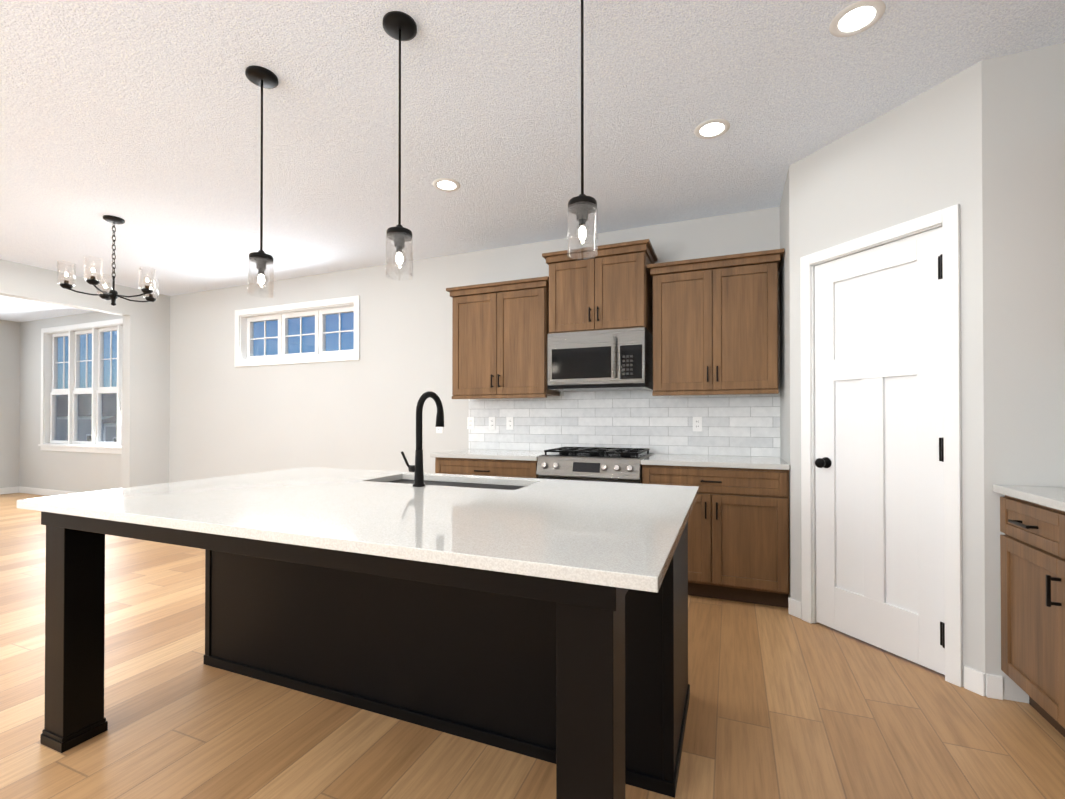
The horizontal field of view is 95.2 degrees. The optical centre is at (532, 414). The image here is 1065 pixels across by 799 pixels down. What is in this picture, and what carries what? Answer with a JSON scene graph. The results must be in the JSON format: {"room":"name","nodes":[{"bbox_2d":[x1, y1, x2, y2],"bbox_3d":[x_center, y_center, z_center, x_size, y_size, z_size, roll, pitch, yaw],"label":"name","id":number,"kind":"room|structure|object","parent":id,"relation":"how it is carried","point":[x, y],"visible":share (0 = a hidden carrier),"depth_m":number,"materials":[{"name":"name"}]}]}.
{"room":"kitchen","nodes":[
{"label":"kitchen","id":0,"kind":"room"},
{"bbox_2d":[0,320,19,487],"bbox_3d":[-9.825,-0.149,4.463,0.150,2.770,7.500,0,0,22],"label":"wall","id":1,"kind":"structure","parent":0,"point":[9,399],"depth_m":7.80,"materials":[{"name":"paint"}]},
{"bbox_2d":[0,487,17,494],"bbox_3d":[-9.750,1.185,4.423,0.013,0.100,7.500,0,0,22],"label":"baseboard","id":2,"kind":"structure","parent":1,"relation":"attached to","point":[8,490],"depth_m":7.77,"materials":[{"name":"white wood"}]},
{"bbox_2d":[19,312,122,492],"bbox_3d":[-6.568,-0.130,7.267,4.070,2.770,0.150,0,0,22],"label":"wall","id":3,"kind":"structure","parent":0,"point":[81,472],"depth_m":7.63,"materials":[{"name":"paint"}]},
{"bbox_2d":[18,486,79,495],"bbox_3d":[-6.516,1.204,7.147,3.890,0.100,0.016,0,0,22],"label":"baseboard","id":4,"kind":"structure","parent":3,"relation":"attached to","point":[47,492],"depth_m":7.61,"materials":[{"name":"white wood"}]},
{"bbox_2d":[38,318,122,453],"bbox_3d":[-6.214,-0.406,7.093,3.276,1.916,0.160,0,0,22],"label":"sunroom window","id":5,"kind":"structure","parent":3,"relation":"in","point":[49,374],"depth_m":7.40,"materials":[{"name":"white"}]},
{"bbox_2d":[0,259,169,487],"bbox_3d":[-6.055,-0.160,2.929,0.150,2.770,7.500,0,0,22],"label":"wall","id":6,"kind":"structure","parent":0,"point":[146,395],"depth_m":5.87,"materials":[{"name":"paint"}]},
{"bbox_2d":[169,207,780,482],"bbox_3d":[-1.378,-0.146,4.967,7.280,2.770,0.150,0,0,22],"label":"wall","id":7,"kind":"structure","parent":0,"point":[227,418],"depth_m":5.06,"materials":[{"name":"paint"}]},
{"bbox_2d":[234,295,359,366],"bbox_3d":[-2.636,-0.905,5.461,1.856,0.671,0.143,0,0,22],"label":"window","id":8,"kind":"structure","parent":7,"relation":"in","point":[244,336],"depth_m":5.47,"materials":[{"name":"white wood"}]},
{"bbox_2d":[436,427,442,432],"bbox_3d":[-0.898,0.117,4.684,0.070,0.114,0.008,0,0,22],"label":"electrical outlet","id":9,"kind":"object","parent":7,"relation":"attached to","point":[439,429],"visible":0.6,"depth_m":4.68,"materials":[{"name":"white plastic"}]},
{"bbox_2d":[450,279,559,398],"bbox_3d":[-0.235,-0.621,4.232,0.874,0.910,0.351,0,0,22],"label":"upper cabinet","id":10,"kind":"object","parent":7,"relation":"attached to","point":[500,339],"depth_m":4.06,"materials":[{"name":"brown wood"}]},
{"bbox_2d":[546,243,653,334],"bbox_3d":[0.549,-0.943,3.883,0.758,0.600,0.411,0,0,22],"label":"upper cabinet","id":11,"kind":"object","parent":7,"relation":"attached to","point":[608,290],"depth_m":3.68,"materials":[{"name":"brown wood"}]},
{"bbox_2d":[548,327,652,391],"bbox_3d":[0.538,-0.421,3.854,0.754,0.435,0.466,0,0,22],"label":"microwave","id":12,"kind":"object","parent":11,"relation":"attached to","point":[611,360],"visible":1,"depth_m":3.68,"materials":[{"name":"silver metal"}]},
{"bbox_2d":[469,390,779,456],"bbox_3d":[0.613,0.043,4.074,2.619,0.539,0.002,0,0,22],"label":"tile backsplash","id":13,"kind":"structure","parent":7,"relation":"attached to","point":[742,425],"depth_m":3.98,"materials":[{"name":"white tile"}]},
{"bbox_2d":[467,417,473,428],"bbox_3d":[-0.579,0.076,4.552,0.070,0.114,0.008,0,0,22],"label":"electrical outlet","id":14,"kind":"object","parent":13,"relation":"attached to","point":[470,422],"visible":1,"depth_m":4.55,"materials":[{"name":"white plastic"}]},
{"bbox_2d":[489,417,495,428],"bbox_3d":[-0.371,0.076,4.468,0.070,0.114,0.008,0,0,22],"label":"electrical outlet","id":15,"kind":"object","parent":13,"relation":"attached to","point":[492,422],"visible":1,"depth_m":4.46,"materials":[{"name":"white plastic"}]},
{"bbox_2d":[506,417,513,429],"bbox_3d":[-0.204,0.075,4.400,0.070,0.114,0.008,0,0,22],"label":"electrical outlet","id":16,"kind":"object","parent":13,"relation":"attached to","point":[509,423],"visible":1,"depth_m":4.40,"materials":[{"name":"white plastic"}]},
{"bbox_2d":[693,417,701,430],"bbox_3d":[1.287,0.071,3.793,0.070,0.114,0.008,0,0,22],"label":"electrical outlet","id":17,"kind":"object","parent":13,"relation":"attached to","point":[697,423],"visible":1,"depth_m":3.79,"materials":[{"name":"white plastic"}]},
{"bbox_2d":[650,251,781,394],"bbox_3d":[1.336,-0.625,3.593,0.834,0.910,0.351,0,0,22],"label":"upper cabinet","id":18,"kind":"object","parent":7,"relation":"attached to","point":[710,324],"depth_m":3.42,"materials":[{"name":"brown wood"}]},
{"bbox_2d":[0,493,1064,798],"bbox_3d":[-4.013,1.249,2.089,12.700,0.060,7.800,0,0,22],"label":"floor","id":19,"kind":"structure","parent":0,"point":[784,703],"depth_m":1.89,"materials":[{"name":"brown wood"}]},
{"bbox_2d":[40,515,689,798],"bbox_3d":[-0.576,0.781,1.976,2.230,0.874,1.266,0,0,22],"label":"kitchen island","id":20,"kind":"object","parent":19,"relation":"on","point":[543,619],"depth_m":1.79,"materials":[{"name":"black wood"}]},
{"bbox_2d":[17,467,698,594],"bbox_3d":[-0.581,0.329,1.962,2.302,0.030,1.320,0,0,22],"label":"island countertop","id":21,"kind":"structure","parent":20,"relation":"on","point":[615,536],"depth_m":1.50,"materials":[{"name":"white stone"}]},
{"bbox_2d":[401,391,443,486],"bbox_3d":[-0.501,0.102,2.239,0.118,0.424,0.215,0,0,22],"label":"faucet","id":22,"kind":"object","parent":21,"relation":"on","point":[417,469],"visible":1,"depth_m":2.15,"materials":[{"name":"black metal"}]},
{"bbox_2d":[381,475,524,486],"bbox_3d":[-0.391,0.456,2.332,0.834,0.244,0.344,0,0,22],"label":"sink","id":23,"kind":"object","parent":21,"relation":"in","point":[404,478],"depth_m":2.47,"materials":[{"name":"grey metal"}]},
{"bbox_2d":[435,457,538,477],"bbox_3d":[-0.268,0.791,4.090,0.912,0.885,0.621,0,0,22],"label":"base cabinet","id":24,"kind":"object","parent":19,"relation":"on","point":[443,465],"depth_m":3.79,"materials":[{"name":"brown wood"}]},
{"bbox_2d":[430,449,553,460],"bbox_3d":[-0.284,0.329,4.089,0.937,0.032,0.640,0,0,22],"label":"countertop","id":25,"kind":"structure","parent":24,"relation":"on","point":[474,454],"depth_m":3.87,"materials":[{"name":"white stone"}]},
{"bbox_2d":[536,447,653,483],"bbox_3d":[0.495,0.749,3.738,0.758,0.964,0.695,0,0,22],"label":"range","id":26,"kind":"object","parent":19,"relation":"on","point":[604,464],"visible":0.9,"depth_m":3.50,"materials":[{"name":"silver metal"}]},
{"bbox_2d":[642,465,789,607],"bbox_3d":[1.284,0.786,3.458,0.908,0.885,0.621,0,0,22],"label":"base cabinet","id":27,"kind":"object","parent":19,"relation":"on","point":[738,534],"depth_m":3.13,"materials":[{"name":"brown wood"}]},
{"bbox_2d":[641,454,789,468],"bbox_3d":[1.281,0.325,3.453,0.908,0.032,0.640,0,0,22],"label":"countertop","id":28,"kind":"structure","parent":27,"relation":"on","point":[699,461],"depth_m":3.25,"materials":[{"name":"white stone"}]},
{"bbox_2d":[996,492,1048,721],"bbox_3d":[2.206,0.775,1.758,0.621,0.885,0.465,0,0,22],"label":"base cabinet","id":29,"kind":"object","parent":19,"relation":"on","point":[1032,545],"depth_m":1.91,"materials":[{"name":"brown wood"}]},
{"bbox_2d":[993,484,1064,511],"bbox_3d":[1.663,0.304,0.451,0.640,0.032,3.300,0,0,22],"label":"countertop","id":30,"kind":"structure","parent":29,"relation":"on","point":[1048,497],"depth_m":1.87,"materials":[{"name":"white stone"}]},
{"bbox_2d":[1049,508,1064,736],"bbox_3d":[2.015,0.771,1.288,0.621,0.885,0.672,0,0,22],"label":"base cabinet","id":31,"kind":"object","parent":19,"relation":"on","point":[1056,519],"depth_m":1.73,"materials":[{"name":"brown wood"}]},
{"bbox_2d":[0,0,1064,321],"bbox_3d":[-4.013,-1.591,2.108,12.700,0.080,7.800,0,0,22],"label":"ceiling","id":32,"kind":"structure","parent":0,"point":[142,118],"depth_m":2.50,"materials":[{"name":"white paint"}]},
{"bbox_2d":[57,215,158,305],"bbox_3d":[-3.273,-1.196,3.826,0.617,0.684,0.598,0,0,22],"label":"chandelier","id":33,"kind":"object","parent":32,"relation":"hanging from","point":[112,295],"visible":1,"depth_m":3.78,"materials":[{"name":"black metal"}]},
{"bbox_2d":[245,65,277,297],"bbox_3d":[-1.236,-1.047,2.216,0.132,1.004,0.132,0,0,22],"label":"pendant light","id":34,"kind":"object","parent":32,"relation":"hanging from","point":[261,77],"visible":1,"depth_m":2.21,"materials":[{"name":"clear glass"}]},
{"bbox_2d":[383,11,416,280],"bbox_3d":[-0.527,-1.049,1.928,0.132,1.004,0.132,0,0,22],"label":"pendant light","id":35,"kind":"object","parent":32,"relation":"hanging from","point":[399,26],"visible":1,"depth_m":1.92,"materials":[{"name":"clear glass"}]},
{"bbox_2d":[433,178,459,191],"bbox_3d":[-0.576,-1.540,3.258,0.184,0.004,0.184,0,0,22],"label":"recessed light","id":36,"kind":"object","parent":32,"relation":"in","point":[446,184],"visible":1,"depth_m":3.25,"materials":[{"name":"white plastic"}]},
{"bbox_2d":[567,0,597,259],"bbox_3d":[0.171,-1.051,1.666,0.132,1.004,0.132,0,0,22],"label":"pendant light","id":37,"kind":"object","parent":32,"relation":"hanging from","point":[581,206],"visible":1,"depth_m":1.66,"materials":[{"name":"clear glass"}]},
{"bbox_2d":[694,119,729,138],"bbox_3d":[0.971,-1.544,2.629,0.184,0.004,0.184,0,0,22],"label":"recessed light","id":38,"kind":"object","parent":32,"relation":"in","point":[711,128],"visible":1,"depth_m":2.62,"materials":[{"name":"white plastic"}]},
{"bbox_2d":[829,0,885,36],"bbox_3d":[1.269,-1.550,1.903,0.184,0.004,0.184,0,0,22],"label":"recessed light","id":39,"kind":"object","parent":32,"relation":"in","point":[858,17],"visible":1,"depth_m":1.90,"materials":[{"name":"white plastic"}]},
{"bbox_2d":[780,169,790,597],"bbox_3d":[1.765,-0.158,3.270,0.120,2.770,0.625,0,0,22],"label":"wall","id":40,"kind":"structure","parent":0,"point":[784,345],"depth_m":3.24,"materials":[{"name":"paint"}]},
{"bbox_2d":[789,61,984,686],"bbox_3d":[1.834,-0.162,2.584,0.120,2.770,0.962,0,0,-23],"label":"wall","id":41,"kind":"structure","parent":0,"point":[920,155],"depth_m":2.34,"materials":[{"name":"paint"}]},
{"bbox_2d":[815,227,944,674],"bbox_3d":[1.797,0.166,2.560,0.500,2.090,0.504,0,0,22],"label":"pantry door","id":42,"kind":"structure","parent":41,"relation":"in","point":[879,455],"depth_m":2.51,"materials":[{"name":"white painted wood"},{"name":"matte black metal"}]},
{"bbox_2d":[800,204,962,686],"bbox_3d":[1.827,0.137,2.574,0.139,2.172,0.794,0,0,-23],"label":"door frame","id":43,"kind":"structure","parent":41,"relation":"attached to","point":[947,219],"depth_m":2.23,"materials":[{"name":"white wood"}]},
{"bbox_2d":[981,43,1064,702],"bbox_3d":[2.368,-0.166,2.019,0.820,2.770,0.120,0,0,22],"label":"wall","id":44,"kind":"structure","parent":0,"point":[1023,160],"depth_m":2.07,"materials":[{"name":"paint"}]},
{"label":"outside","id":45,"kind":"structure","parent":0,"visible":0},
{"bbox_3d":[-11.745,7.562,50.317,120.000,0.020,75.300,0,0,22],"label":"ground","id":46,"kind":"structure","parent":45,"visible":0},
{"bbox_2d":[57,393,112,408],"bbox_3d":[-37.734,2.795,42.191,10.700,9.401,10.700,0,0,22],"label":"tree","id":47,"kind":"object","parent":46,"relation":"on","point":[59,405],"depth_m":40.91,"materials":[{"name":"grey plant"}]},
{"bbox_2d":[56,393,116,440],"bbox_3d":[-26.909,2.750,35.629,9.700,9.401,10.700,0,0,22],"label":"house","id":48,"kind":"structure","parent":46,"relation":"on","point":[84,417],"depth_m":31.64,"materials":[{"name":"grey"}]},
{"bbox_2d":[102,416,116,441],"bbox_3d":[-17.936,2.910,29.819,8.700,9.001,10.700,0,0,22],"label":"house","id":49,"kind":"structure","parent":46,"relation":"on","point":[108,428],"depth_m":26.50,"materials":[{"name":"grey"}]}
]}

